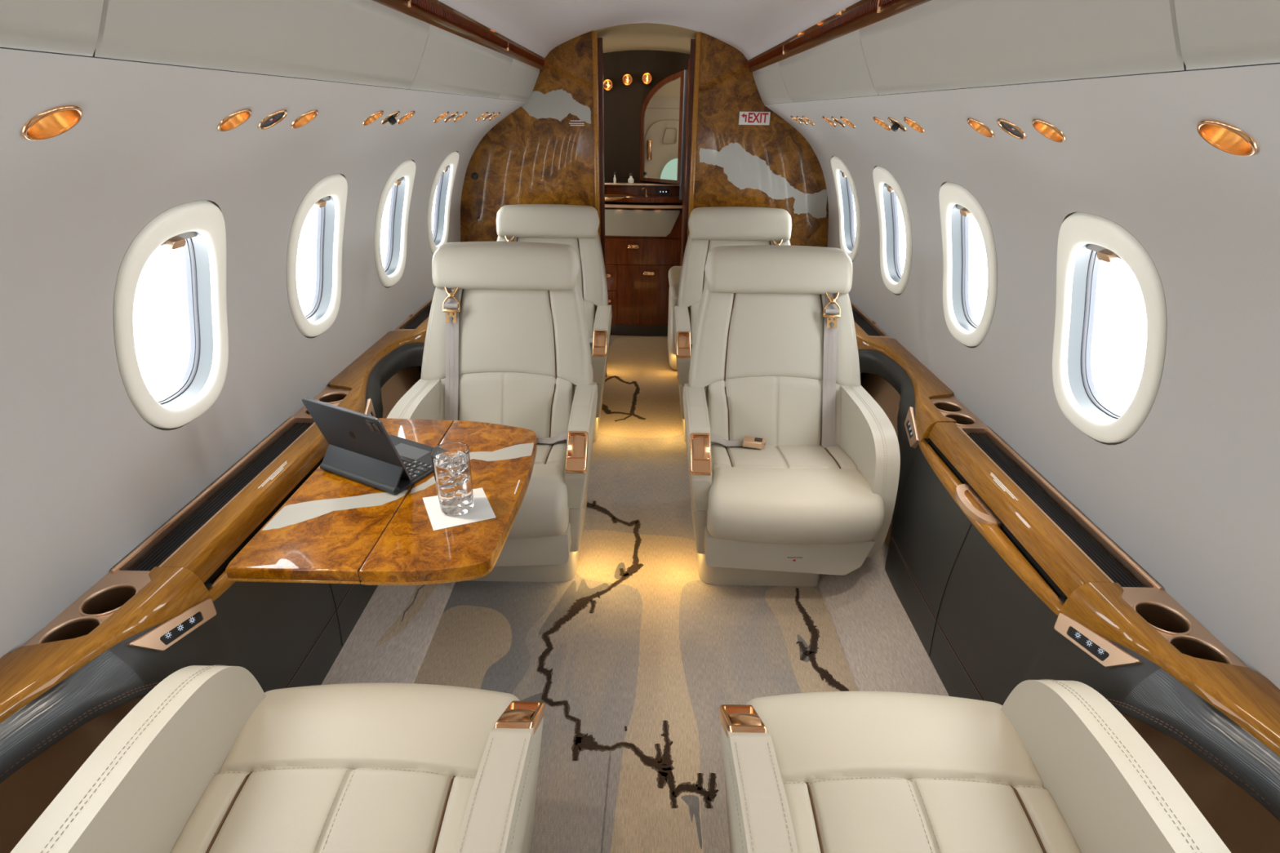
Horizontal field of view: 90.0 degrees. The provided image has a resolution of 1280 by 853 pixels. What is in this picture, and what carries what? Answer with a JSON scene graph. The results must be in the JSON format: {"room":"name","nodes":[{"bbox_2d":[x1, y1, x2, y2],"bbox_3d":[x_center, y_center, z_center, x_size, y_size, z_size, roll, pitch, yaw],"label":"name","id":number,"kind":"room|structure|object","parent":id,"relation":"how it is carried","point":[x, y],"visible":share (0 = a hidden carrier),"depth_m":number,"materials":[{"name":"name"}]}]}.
{"room":"aircraft cabin","nodes":[
{"label":"aircraft cabin","id":0,"kind":"room"},
{"bbox_2d":[0,48,527,657],"bbox_3d":[-0.834,0.450,0.689,0.451,1.528,6.415,1,26,0],"label":"wall","id":1,"kind":"structure","parent":0,"point":[86,480],"depth_m":1.16,"materials":[{"name":"grey fabric"}]},
{"bbox_2d":[20,105,83,140],"bbox_3d":[-0.707,-0.373,0.762,0.069,0.060,0.071,1,26,0],"label":"light","id":2,"kind":"object","parent":1,"relation":"attached to","point":[52,122],"visible":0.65,"depth_m":0.78,"materials":[{"name":"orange metal"}]},
{"bbox_2d":[0,0,103,56],"bbox_3d":[-0.567,-0.238,0.197,0.072,0.144,1.047,1,26,0],"label":"trim","id":3,"kind":"structure","parent":1,"relation":"attached to","point":[72,27],"depth_m":0.63,"materials":[{"name":"beige plastic"}]},
{"bbox_2d":[112,200,228,430],"bbox_3d":[-0.967,-0.229,1.347,0.190,0.477,0.341,1,26,0],"label":"window","id":4,"kind":"structure","parent":1,"relation":"in","point":[197,227],"depth_m":1.38,"materials":[{"name":"grey plastic"}]},
{"bbox_2d":[159,231,196,246],"bbox_3d":[-0.935,-0.380,1.273,0.021,0.030,0.168,1,26,0],"label":"shade","id":5,"kind":"object","parent":4,"relation":"attached to","point":[179,240],"depth_m":1.29,"materials":[{"name":"grey plastic"}]},
{"bbox_2d":[0,297,432,852],"bbox_3d":[-0.932,0.392,1.700,0.225,0.601,4.490,1,26,0],"label":"ledge","id":6,"kind":"object","parent":1,"relation":"attached to","point":[171,605],"visible":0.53,"depth_m":1.29,"materials":[{"name":"brown wood"}]},
{"bbox_2d":[125,598,216,651],"bbox_3d":[-0.873,0.376,1.203,0.056,0.074,0.164,1,26,0],"label":"switch plate","id":7,"kind":"object","parent":6,"relation":"attached to","point":[176,624],"depth_m":1.20,"materials":[{"name":"brown metal"}]},
{"bbox_2d":[11,385,350,706],"bbox_3d":[-0.981,0.169,1.520,0.122,0.022,1.360,1,26,0],"label":"copper tray","id":8,"kind":"object","parent":6,"relation":"on","point":[46,668],"depth_m":1.24,"materials":[{"name":"beige wood"}]},
{"bbox_2d":[160,612,202,644],"bbox_3d":[-0.864,0.380,1.207,0.007,0.031,0.089,5,26,9],"label":"switch","id":9,"kind":"object","parent":6,"relation":"attached to","point":[177,628],"depth_m":1.20,"materials":[{"name":"black plastic"}]},
{"bbox_2d":[257,461,287,488],"bbox_3d":[-0.902,0.118,1.582,0.013,0.001,0.132,1,26,0],"label":"print","id":10,"kind":"object","parent":6,"relation":"on","point":[277,474],"depth_m":1.58,"materials":[{"name":"white"}]},
{"bbox_2d":[364,398,375,417],"bbox_3d":[-0.863,-0.022,2.019,0.056,0.074,0.164,1,26,0],"label":"switch plate","id":11,"kind":"object","parent":6,"relation":"attached to","point":[369,406],"depth_m":2.05,"materials":[{"name":"brown metal"}]},
{"bbox_2d":[225,417,537,585],"bbox_3d":[-0.558,0.160,1.570,0.558,0.071,0.692,1,26,0],"label":"folding table","id":12,"kind":"object","parent":6,"relation":"attached to","point":[335,528],"visible":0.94,"depth_m":1.37,"materials":[{"name":"brown wood"}]},
{"bbox_2d":[302,397,433,494],"bbox_3d":[-0.632,0.006,1.576,0.250,0.200,0.225,13,29,24],"label":"tablet","id":13,"kind":"object","parent":12,"relation":"on","point":[360,449],"visible":0.98,"depth_m":1.52,"materials":[{"name":"grey"}]},
{"bbox_2d":[422,487,495,530],"bbox_3d":[-0.410,0.183,1.445,0.136,0.003,0.145,-11,28,-23],"label":"paper napkin","id":14,"kind":"object","parent":12,"relation":"on","point":[482,510],"visible":0.76,"depth_m":1.42,"materials":[{"name":"white paper"}]},
{"bbox_2d":[430,441,473,515],"bbox_3d":[-0.410,0.118,1.411,0.081,0.147,0.081,1,26,0],"label":"drinking glass","id":15,"kind":"object","parent":14,"relation":"on","point":[453,477],"visible":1,"depth_m":1.39,"materials":[{"name":"white"}]},
{"bbox_2d":[434,450,466,459],"bbox_3d":[-0.410,0.118,1.411,0.077,0.106,0.077,1,26,0],"label":"water","id":16,"kind":"object","parent":15,"relation":"in","point":[451,454],"visible":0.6,"depth_m":1.41,"materials":[{"name":"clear liquid"}]},
{"bbox_2d":[514,480,519,493],"bbox_3d":[-0.294,0.144,1.530,0.003,0.001,0.063,1,26,0],"label":"print","id":17,"kind":"object","parent":12,"relation":"on","point":[517,482],"depth_m":1.53,"materials":[{"name":"white"}]},
{"bbox_2d":[392,297,432,331],"bbox_3d":[-0.961,-0.605,3.106,0.122,0.022,1.090,1,26,0],"label":"ledge","id":18,"kind":"object","parent":6,"relation":"on","point":[418,321],"depth_m":2.81,"materials":[{"name":"brown"}]},
{"bbox_2d":[217,108,252,131],"bbox_3d":[-0.703,-0.537,1.099,0.065,0.058,0.066,1,26,0],"label":"light","id":19,"kind":"object","parent":1,"relation":"attached to","point":[233,121],"visible":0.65,"depth_m":1.12,"materials":[{"name":"orange metal"}]},
{"bbox_2d":[0,47,521,101],"bbox_3d":[-0.567,-0.343,0.407,0.076,0.153,6.220,1,26,0],"label":"trim","id":20,"kind":"structure","parent":1,"relation":"attached to","point":[93,56],"depth_m":0.83,"materials":[{"name":"black"}]},
{"bbox_2d":[94,0,429,88],"bbox_3d":[-0.555,-0.695,1.131,0.072,0.144,1.027,1,26,0],"label":"ceiling panel","id":21,"kind":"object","parent":1,"relation":"attached to","point":[357,42],"depth_m":0.98,"materials":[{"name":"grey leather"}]},
{"bbox_2d":[257,109,287,129],"bbox_3d":[-0.698,-0.584,1.215,0.056,0.038,0.064,1,26,0],"label":"outlet","id":22,"kind":"object","parent":1,"relation":"attached to","point":[275,117],"visible":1,"depth_m":1.22,"materials":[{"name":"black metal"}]},
{"bbox_2d":[290,109,318,128],"bbox_3d":[-0.700,-0.647,1.323,0.065,0.058,0.066,1,26,0],"label":"light","id":23,"kind":"object","parent":1,"relation":"attached to","point":[308,117],"visible":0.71,"depth_m":1.34,"materials":[{"name":"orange metal"}]},
{"bbox_2d":[286,173,347,337],"bbox_3d":[-0.960,-0.505,1.913,0.190,0.477,0.341,1,26,0],"label":"window","id":24,"kind":"structure","parent":1,"relation":"in","point":[329,194],"depth_m":1.97,"materials":[{"name":"grey plastic"}]},
{"bbox_2d":[321,195,329,200],"bbox_3d":[-0.928,-0.656,1.839,0.021,0.030,0.168,1,26,0],"label":"shade","id":25,"kind":"object","parent":24,"relation":"attached to","point":[326,198],"depth_m":1.89,"materials":[{"name":"grey plastic"}]},
{"bbox_2d":[362,110,383,125],"bbox_3d":[-0.696,-0.808,1.653,0.065,0.058,0.066,1,26,0],"label":"light","id":26,"kind":"object","parent":1,"relation":"attached to","point":[375,116],"visible":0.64,"depth_m":1.67,"materials":[{"name":"orange metal"}]},
{"bbox_2d":[380,111,399,125],"bbox_3d":[-0.691,-0.854,1.770,0.056,0.038,0.064,1,26,0],"label":"outlet","id":27,"kind":"object","parent":1,"relation":"attached to","point":[391,118],"visible":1,"depth_m":1.76,"materials":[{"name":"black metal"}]},
{"bbox_2d":[373,160,416,288],"bbox_3d":[-0.952,-0.782,2.479,0.190,0.477,0.341,1,26,0],"label":"window","id":28,"kind":"structure","parent":1,"relation":"in","point":[401,181],"depth_m":2.55,"materials":[{"name":"grey plastic"}]},
{"bbox_2d":[396,111,415,124],"bbox_3d":[-0.693,-0.918,1.878,0.065,0.058,0.066,1,26,0],"label":"light","id":29,"kind":"object","parent":1,"relation":"attached to","point":[409,115],"visible":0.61,"depth_m":1.90,"materials":[{"name":"orange metal"}]},
{"bbox_2d":[433,111,448,123],"bbox_3d":[-0.689,-1.075,2.199,0.065,0.058,0.066,1,26,0],"label":"light","id":30,"kind":"object","parent":1,"relation":"attached to","point":[441,117],"visible":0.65,"depth_m":2.22,"materials":[{"name":"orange metal"}]},
{"bbox_2d":[426,151,458,254],"bbox_3d":[-0.945,-1.058,3.046,0.190,0.477,0.341,1,26,0],"label":"window","id":31,"kind":"structure","parent":1,"relation":"in","point":[444,178],"depth_m":3.13,"materials":[{"name":"white"}]},
{"bbox_2d":[444,111,458,122],"bbox_3d":[-0.684,-1.121,2.316,0.056,0.038,0.064,1,26,0],"label":"outlet","id":32,"kind":"object","parent":1,"relation":"attached to","point":[451,117],"visible":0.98,"depth_m":2.32,"materials":[{"name":"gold metal"}]},
{"bbox_2d":[453,111,467,122],"bbox_3d":[-0.686,-1.185,2.424,0.065,0.058,0.066,1,26,0],"label":"light","id":33,"kind":"object","parent":1,"relation":"attached to","point":[464,113],"visible":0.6,"depth_m":2.44,"materials":[{"name":"orange metal"}]},
{"bbox_2d":[409,24,512,97],"bbox_3d":[-0.543,-1.156,2.075,0.072,0.144,1.067,1,26,0],"label":"trim","id":34,"kind":"structure","parent":1,"relation":"attached to","point":[451,63],"depth_m":1.91,"materials":[{"name":"grey leather"}]},
{"bbox_2d":[475,111,488,120],"bbox_3d":[-0.682,-1.341,2.743,0.065,0.058,0.066,1,26,0],"label":"light","id":35,"kind":"object","parent":1,"relation":"attached to","point":[483,115],"visible":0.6,"depth_m":2.76,"materials":[{"name":"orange metal"}]},
{"bbox_2d":[483,111,494,120],"bbox_3d":[-0.677,-1.387,2.859,0.056,0.038,0.064,1,26,0],"label":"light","id":36,"kind":"object","parent":1,"relation":"attached to","point":[493,113],"visible":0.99,"depth_m":2.87,"materials":[{"name":"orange metal"}]},
{"bbox_2d":[497,58,539,101],"bbox_3d":[-0.533,-1.544,2.870,0.072,0.144,0.697,1,26,0],"label":"trim","id":37,"kind":"structure","parent":1,"relation":"attached to","point":[522,78],"depth_m":2.82,"materials":[{"name":"beige plastic"}]},
{"bbox_2d":[321,334,949,852],"bbox_3d":[-0.017,0.770,1.501,2.120,0.218,7.220,1,26,0],"label":"floor","id":38,"kind":"structure","parent":0,"point":[633,660],"depth_m":1.94,"materials":[{"name":"carpet"}]},
{"bbox_2d":[10,665,545,852],"bbox_3d":[-0.488,0.747,0.819,0.629,0.847,1.088,1,26,0],"label":"seat","id":39,"kind":"object","parent":38,"relation":"on","point":[209,760],"visible":1,"depth_m":1.04,"materials":[{"name":"beige leather"}]},
{"bbox_2d":[170,683,519,852],"bbox_3d":[-0.496,0.694,1.062,0.524,0.185,0.601,1,26,0],"label":"seat cushion","id":40,"kind":"object","parent":39,"relation":"on","point":[347,767],"depth_m":1.09,"materials":[{"name":"beige leather"}]},
{"bbox_2d":[386,241,597,582],"bbox_3d":[-0.469,-0.039,2.197,0.623,1.050,0.835,1,26,0],"label":"seat","id":41,"kind":"object","parent":38,"relation":"on","point":[507,341],"visible":0.55,"depth_m":2.24,"materials":[{"name":"beige leather"}]},
{"bbox_2d":[506,441,568,538],"bbox_3d":[-0.482,0.156,2.163,0.524,0.185,0.601,1,26,0],"label":"seat cushion","id":42,"kind":"object","parent":41,"relation":"on","point":[543,513],"depth_m":1.93,"materials":[{"name":"beige leather"}]},
{"bbox_2d":[496,204,612,442],"bbox_3d":[-0.457,-0.495,3.132,0.623,1.050,0.835,1,26,0],"label":"seat","id":43,"kind":"object","parent":38,"relation":"on","point":[576,226],"visible":0.17,"depth_m":3.14,"materials":[{"name":"beige leather"}]},
{"bbox_2d":[574,346,593,391],"bbox_3d":[-0.470,-0.300,3.097,0.524,0.185,0.601,1,26,0],"label":"seat cushion","id":44,"kind":"object","parent":43,"relation":"on","point":[592,357],"depth_m":2.89,"materials":[{"name":"beige leather"}]},
{"bbox_2d":[604,182,682,336],"bbox_3d":[0.028,-1.142,4.474,1.000,1.040,0.197,1,26,0],"label":"vanity cabinet","id":45,"kind":"object","parent":38,"relation":"on","point":[643,242],"visible":0.59,"depth_m":4.40,"materials":[{"name":"brown wood"}]},
{"bbox_2d":[627,173,634,183],"bbox_3d":[-0.060,-1.658,4.273,0.040,0.062,0.040,1,26,0],"label":"toiletry bottle","id":46,"kind":"object","parent":45,"relation":"on","point":[630,180],"visible":1,"depth_m":4.26,"materials":[{"name":"white"}]},
{"bbox_2d":[604,185,679,195],"bbox_3d":[-0.046,-1.589,4.305,0.840,0.065,0.001,1,26,0],"label":"backsplash","id":47,"kind":"structure","parent":45,"relation":"attached to","point":[609,189],"depth_m":4.30,"materials":[{"name":"brown wood"}]},
{"bbox_2d":[604,195,682,202],"bbox_3d":[-0.047,-1.530,4.292,0.840,0.030,0.185,1,26,0],"label":"countertop","id":48,"kind":"structure","parent":45,"relation":"on","point":[638,198],"depth_m":4.21,"materials":[{"name":"brown wood"}]},
{"bbox_2d":[604,194,635,201],"bbox_3d":[-0.188,-1.518,4.258,0.320,0.033,0.134,1,26,0],"label":"sink basin","id":49,"kind":"object","parent":48,"relation":"in","point":[608,197],"depth_m":4.22,"materials":[{"name":"gold metal"}]},
{"bbox_2d":[640,187,648,195],"bbox_3d":[0.028,-1.571,4.284,0.060,0.053,0.022,-16,30,-30],"label":"faucet","id":50,"kind":"object","parent":48,"relation":"on","point":[644,191],"depth_m":4.30,"materials":[{"name":"gold metal"}]},
{"bbox_2d":[654,189,669,193],"bbox_3d":[0.149,-1.577,4.298,0.095,0.022,0.013,1,26,0],"label":"control panel","id":51,"kind":"object","parent":48,"relation":"on","point":[656,191],"visible":1,"depth_m":4.29,"materials":[{"name":"black plastic"}]},
{"bbox_2d":[680,57,689,266],"bbox_3d":[0.304,-1.449,4.191,0.054,1.670,0.090,1,26,0],"label":"trim","id":52,"kind":"structure","parent":45,"relation":"attached to","point":[688,59],"depth_m":4.04,"materials":[{"name":"brown wood"}]},
{"bbox_2d":[667,266,681,369],"bbox_3d":[0.469,-0.700,4.127,0.575,0.565,0.520,1,26,0],"label":"bench","id":53,"kind":"object","parent":38,"relation":"on","point":[674,272],"visible":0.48,"depth_m":3.97,"materials":[{"name":"beige leather"}]},
{"bbox_2d":[668,266,681,299],"bbox_3d":[0.472,-0.904,4.027,0.575,0.110,0.520,1,26,0],"label":"bench cushion","id":54,"kind":"object","parent":53,"relation":"on","point":[674,272],"depth_m":3.90,"materials":[{"name":"beige leather"}]},
{"bbox_2d":[672,206,791,443],"bbox_3d":[0.479,-0.481,3.127,0.623,1.050,0.835,1,26,0],"label":"seat","id":55,"kind":"object","parent":38,"relation":"on","point":[709,228],"visible":0.2,"depth_m":3.13,"materials":[{"name":"beige leather"}]},
{"bbox_2d":[682,244,900,586],"bbox_3d":[0.467,-0.025,2.192,0.623,1.050,0.835,1,26,0],"label":"seat","id":56,"kind":"object","parent":38,"relation":"on","point":[794,466],"visible":1,"depth_m":2.19,"materials":[{"name":"beige leather"}]},
{"bbox_2d":[706,444,884,544],"bbox_3d":[0.474,0.171,2.158,0.524,0.185,0.601,1,26,0],"label":"seat cushion","id":57,"kind":"object","parent":56,"relation":"on","point":[757,494],"depth_m":1.92,"materials":[{"name":"beige leather"}]},
{"bbox_2d":[719,679,1231,852],"bbox_3d":[0.447,0.761,0.814,0.629,0.847,1.088,1,26,0],"label":"seat","id":58,"kind":"object","parent":38,"relation":"on","point":[1055,767],"visible":1,"depth_m":1.04,"materials":[{"name":"beige leather"}]},
{"bbox_2d":[745,691,1080,852],"bbox_3d":[0.460,0.709,1.057,0.524,0.185,0.601,1,26,0],"label":"seat cushion","id":59,"kind":"object","parent":58,"relation":"on","point":[860,771],"depth_m":1.10,"materials":[{"name":"beige leather"}]},
{"bbox_2d":[460,30,828,377],"bbox_3d":[0.022,-1.110,3.528,2.087,1.818,0.126,1,26,0],"label":"wall","id":60,"kind":"structure","parent":0,"point":[534,155],"depth_m":3.32,"materials":[{"name":"brown wood"}]},
{"bbox_2d":[371,0,545,70],"bbox_3d":[-0.512,-0.420,0.358,0.030,0.052,6.200,1,26,0],"label":"trim","id":61,"kind":"structure","parent":60,"relation":"attached to","point":[436,13],"depth_m":1.75,"materials":[{"name":"brown wood"}]},
{"bbox_2d":[471,173,478,179],"bbox_3d":[-0.868,-1.316,3.365,0.033,0.033,0.017,1,26,0],"label":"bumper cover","id":62,"kind":"object","parent":60,"relation":"attached to","point":[474,175],"visible":1,"depth_m":3.36,"materials":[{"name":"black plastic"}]},
{"bbox_2d":[738,111,770,124],"bbox_3d":[0.579,-1.558,3.236,0.155,0.060,0.004,1,26,0],"label":"exit sign","id":63,"kind":"object","parent":60,"relation":"attached to","point":[745,117],"visible":1,"depth_m":3.23,"materials":[{"name":"white plastic"}]},
{"bbox_2d":[746,0,931,72],"bbox_3d":[0.502,-0.404,0.353,0.030,0.052,6.200,1,26,0],"label":"trim","id":64,"kind":"structure","parent":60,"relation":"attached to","point":[864,13],"depth_m":1.67,"materials":[{"name":"brown wood"}]},
{"bbox_2d":[539,22,752,72],"bbox_3d":[0.037,-2.046,3.597,1.920,0.285,1.080,1,26,0],"label":"ceiling","id":65,"kind":"structure","parent":0,"point":[640,36],"depth_m":3.29,"materials":[{"name":"brown"}]},
{"bbox_2d":[438,0,860,60],"bbox_3d":[-0.004,-0.504,0.322,1.010,0.163,6.220,1,26,0],"label":"ceiling","id":66,"kind":"structure","parent":0,"point":[753,27],"depth_m":2.41,"materials":[{"name":"white plastic"}]},
{"bbox_2d":[539,49,764,204],"bbox_3d":[0.034,-1.567,4.369,1.920,1.900,0.012,1,26,0],"label":"wall","id":67,"kind":"structure","parent":0,"point":[623,105],"depth_m":4.11,"materials":[{"name":"black wood"}]},
{"bbox_2d":[603,78,613,91],"bbox_3d":[-0.202,-2.156,4.041,0.072,0.072,0.050,1,26,0],"label":"wall lamp","id":68,"kind":"object","parent":67,"relation":"attached to","point":[608,85],"visible":0.94,"depth_m":4.03,"materials":[{"name":"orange metal"}]},
{"bbox_2d":[622,73,633,86],"bbox_3d":[-0.079,-2.182,4.027,0.072,0.072,0.050,1,26,0],"label":"wall lamp","id":69,"kind":"object","parent":67,"relation":"attached to","point":[627,79],"visible":1,"depth_m":4.02,"materials":[{"name":"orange metal"}]},
{"bbox_2d":[641,71,653,84],"bbox_3d":[0.044,-2.187,4.023,0.072,0.072,0.050,1,26,0],"label":"wall lamp","id":70,"kind":"object","parent":67,"relation":"attached to","point":[646,77],"visible":1,"depth_m":4.01,"materials":[{"name":"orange metal"}]},
{"bbox_2d":[640,70,684,183],"bbox_3d":[0.139,-1.907,4.094,0.330,0.645,0.024,20,32,34],"label":"mirror","id":71,"kind":"object","parent":67,"relation":"attached to","point":[661,112],"visible":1,"depth_m":4.10,"materials":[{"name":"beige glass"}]},
{"bbox_2d":[679,70,687,199],"bbox_3d":[0.273,-1.817,4.023,0.025,0.740,0.030,1,26,0],"label":"trim","id":72,"kind":"structure","parent":67,"relation":"attached to","point":[685,81],"depth_m":4.00,"materials":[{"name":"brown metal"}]},
{"bbox_2d":[764,63,1279,688],"bbox_3d":[0.801,0.475,0.681,0.451,1.528,6.415,1,26,0],"label":"wall","id":73,"kind":"structure","parent":0,"point":[1192,497],"depth_m":1.16,"materials":[{"name":"white plastic"}]},
{"bbox_2d":[752,62,792,104],"bbox_3d":[0.584,-1.527,2.864,0.072,0.144,0.697,1,26,0],"label":"trim","id":74,"kind":"structure","parent":73,"relation":"attached to","point":[769,81],"depth_m":2.81,"materials":[{"name":"beige plastic"}]},
{"bbox_2d":[802,115,814,125],"bbox_3d":[0.726,-1.319,2.736,0.065,0.058,0.066,1,26,0],"label":"light","id":75,"kind":"object","parent":73,"relation":"attached to","point":[810,122],"visible":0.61,"depth_m":2.74,"materials":[{"name":"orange metal"}]},
{"bbox_2d":[778,29,878,102],"bbox_3d":[0.574,-1.139,2.069,0.072,0.144,1.067,1,26,0],"label":"trim","id":76,"kind":"structure","parent":73,"relation":"attached to","point":[837,68],"depth_m":1.90,"materials":[{"name":"beige plastic"}]},
{"bbox_2d":[822,115,836,127],"bbox_3d":[0.722,-1.163,2.417,0.065,0.058,0.066,1,26,0],"label":"light","id":77,"kind":"object","parent":73,"relation":"attached to","point":[826,119],"visible":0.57,"depth_m":2.43,"materials":[{"name":"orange metal"}]},
{"bbox_2d":[831,116,845,127],"bbox_3d":[0.716,-1.100,2.308,0.056,0.038,0.064,1,26,0],"label":"outlet","id":78,"kind":"object","parent":73,"relation":"attached to","point":[833,118],"visible":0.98,"depth_m":2.31,"materials":[{"name":"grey metal"}]},
{"bbox_2d":[831,155,860,262],"bbox_3d":[0.983,-1.029,3.035,0.190,0.477,0.341,1,26,0],"label":"window","id":79,"kind":"structure","parent":73,"relation":"in","point":[846,189],"depth_m":3.12,"materials":[{"name":"white"}]},
{"bbox_2d":[840,115,855,128],"bbox_3d":[0.719,-1.054,2.192,0.065,0.058,0.066,1,26,0],"label":"light","id":80,"kind":"object","parent":73,"relation":"attached to","point":[848,122],"visible":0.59,"depth_m":2.21,"materials":[{"name":"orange metal"}]},
{"bbox_2d":[873,116,891,130],"bbox_3d":[0.715,-0.896,1.870,0.065,0.058,0.066,1,26,0],"label":"light","id":81,"kind":"object","parent":73,"relation":"attached to","point":[879,122],"visible":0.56,"depth_m":1.89,"materials":[{"name":"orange metal"}]},
{"bbox_2d":[872,165,912,295],"bbox_3d":[0.976,-0.752,2.469,0.190,0.477,0.341,1,26,0],"label":"window","id":82,"kind":"structure","parent":73,"relation":"in","point":[886,188],"depth_m":2.54,"materials":[{"name":"grey plastic"}]},
{"bbox_2d":[887,116,906,131],"bbox_3d":[0.709,-0.833,1.762,0.056,0.038,0.064,1,26,0],"label":"outlet","id":83,"kind":"object","parent":73,"relation":"attached to","point":[896,125],"visible":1,"depth_m":1.76,"materials":[{"name":"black metal"}]},
{"bbox_2d":[903,116,924,133],"bbox_3d":[0.712,-0.787,1.646,0.065,0.058,0.066,1,26,0],"label":"light","id":84,"kind":"object","parent":73,"relation":"attached to","point":[910,122],"visible":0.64,"depth_m":1.67,"materials":[{"name":"orange metal"}]},
{"bbox_2d":[938,182,997,347],"bbox_3d":[0.968,-0.476,1.903,0.190,0.477,0.341,1,26,0],"label":"window","id":85,"kind":"structure","parent":73,"relation":"in","point":[957,203],"depth_m":1.97,"materials":[{"name":"grey plastic"}]},
{"bbox_2d":[955,204,964,209],"bbox_3d":[0.941,-0.627,1.830,0.021,0.030,0.168,1,26,0],"label":"shade","id":86,"kind":"object","parent":85,"relation":"attached to","point":[957,206],"depth_m":1.89,"materials":[{"name":"grey plastic"}]},
{"bbox_2d":[967,117,994,137],"bbox_3d":[0.708,-0.626,1.316,0.065,0.058,0.066,1,26,0],"label":"light","id":87,"kind":"object","parent":73,"relation":"attached to","point":[977,126],"visible":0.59,"depth_m":1.34,"materials":[{"name":"orange metal"}]},
{"bbox_2d":[996,118,1026,139],"bbox_3d":[0.702,-0.562,1.208,0.056,0.038,0.064,1,26,0],"label":"outlet","id":88,"kind":"object","parent":73,"relation":"attached to","point":[1007,126],"visible":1,"depth_m":1.21,"materials":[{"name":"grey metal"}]},
{"bbox_2d":[859,0,1184,94],"bbox_3d":[0.562,-0.678,1.125,0.072,0.144,1.027,1,26,0],"label":"ceiling panel","id":89,"kind":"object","parent":73,"relation":"attached to","point":[933,45],"depth_m":0.96,"materials":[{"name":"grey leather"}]},
{"bbox_2d":[768,62,1279,104],"bbox_3d":[0.556,-0.326,0.401,0.076,0.153,6.220,1,26,0],"label":"trim","id":90,"kind":"structure","parent":73,"relation":"attached to","point":[1184,66],"depth_m":0.81,"materials":[{"name":"black"}]},
{"bbox_2d":[1031,118,1066,142],"bbox_3d":[0.705,-0.516,1.091,0.065,0.058,0.066,1,26,0],"label":"light","id":91,"kind":"object","parent":73,"relation":"attached to","point":[1045,128],"visible":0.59,"depth_m":1.11,"materials":[{"name":"orange metal"}]},
{"bbox_2d":[849,300,1279,852],"bbox_3d":[0.911,0.420,1.691,0.225,0.601,4.490,1,26,0],"label":"ledge","id":92,"kind":"object","parent":73,"relation":"attached to","point":[1003,583],"visible":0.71,"depth_m":1.38,"materials":[{"name":"brown wood"}]},
{"bbox_2d":[906,419,912,438],"bbox_3d":[0.849,0.009,2.011,0.007,0.031,0.089,5,26,9],"label":"switch","id":93,"kind":"object","parent":92,"relation":"attached to","point":[908,422],"depth_m":2.01,"materials":[{"name":"black"}]},
{"bbox_2d":[904,406,919,448],"bbox_3d":[0.858,0.004,2.010,0.056,0.074,0.164,1,26,0],"label":"switch plate","id":94,"kind":"object","parent":92,"relation":"attached to","point":[912,415],"depth_m":2.01,"materials":[{"name":"brown metal"}]},
{"bbox_2d":[990,472,1017,500],"bbox_3d":[0.889,0.146,1.571,0.013,0.001,0.130,1,26,0],"label":"print","id":95,"kind":"object","parent":92,"relation":"on","point":[999,486],"depth_m":1.56,"materials":[{"name":"white"}]},
{"bbox_2d":[1067,626,1109,661],"bbox_3d":[0.838,0.406,1.198,0.007,0.031,0.089,-3,26,-9],"label":"switch","id":96,"kind":"object","parent":92,"relation":"attached to","point":[1090,642],"depth_m":1.19,"materials":[{"name":"black plastic"}]},
{"bbox_2d":[930,395,1255,728],"bbox_3d":[0.965,0.199,1.510,0.122,0.022,1.360,1,26,0],"label":"copper tray","id":97,"kind":"object","parent":92,"relation":"on","point":[1220,687],"depth_m":1.25,"materials":[{"name":"beige wood"}]},
{"bbox_2d":[1053,613,1142,667],"bbox_3d":[0.848,0.403,1.194,0.056,0.074,0.164,1,26,0],"label":"switch plate","id":98,"kind":"object","parent":92,"relation":"attached to","point":[1091,638],"depth_m":1.19,"materials":[{"name":"brown metal"}]},
{"bbox_2d":[1052,212,1167,444],"bbox_3d":[0.961,-0.199,1.337,0.190,0.477,0.341,1,26,0],"label":"window","id":99,"kind":"structure","parent":73,"relation":"in","point":[1085,240],"depth_m":1.37,"materials":[{"name":"grey plastic"}]},
{"bbox_2d":[1086,244,1122,259],"bbox_3d":[0.934,-0.351,1.264,0.021,0.030,0.168,1,26,0],"label":"shade","id":100,"kind":"object","parent":99,"relation":"attached to","point":[1103,253],"depth_m":1.28,"materials":[{"name":"grey plastic"}]},
{"bbox_2d":[1173,0,1279,70],"bbox_3d":[0.550,-0.221,0.191,0.072,0.144,1.047,1,26,0],"label":"ceiling panel","id":101,"kind":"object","parent":73,"relation":"attached to","point":[1213,33],"depth_m":0.62,"materials":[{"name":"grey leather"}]},
{"bbox_2d":[1196,119,1258,156],"bbox_3d":[0.700,-0.351,0.754,0.069,0.060,0.071,1,26,0],"label":"light","id":102,"kind":"object","parent":73,"relation":"attached to","point":[1227,138],"visible":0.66,"depth_m":0.78,"materials":[{"name":"orange metal"}]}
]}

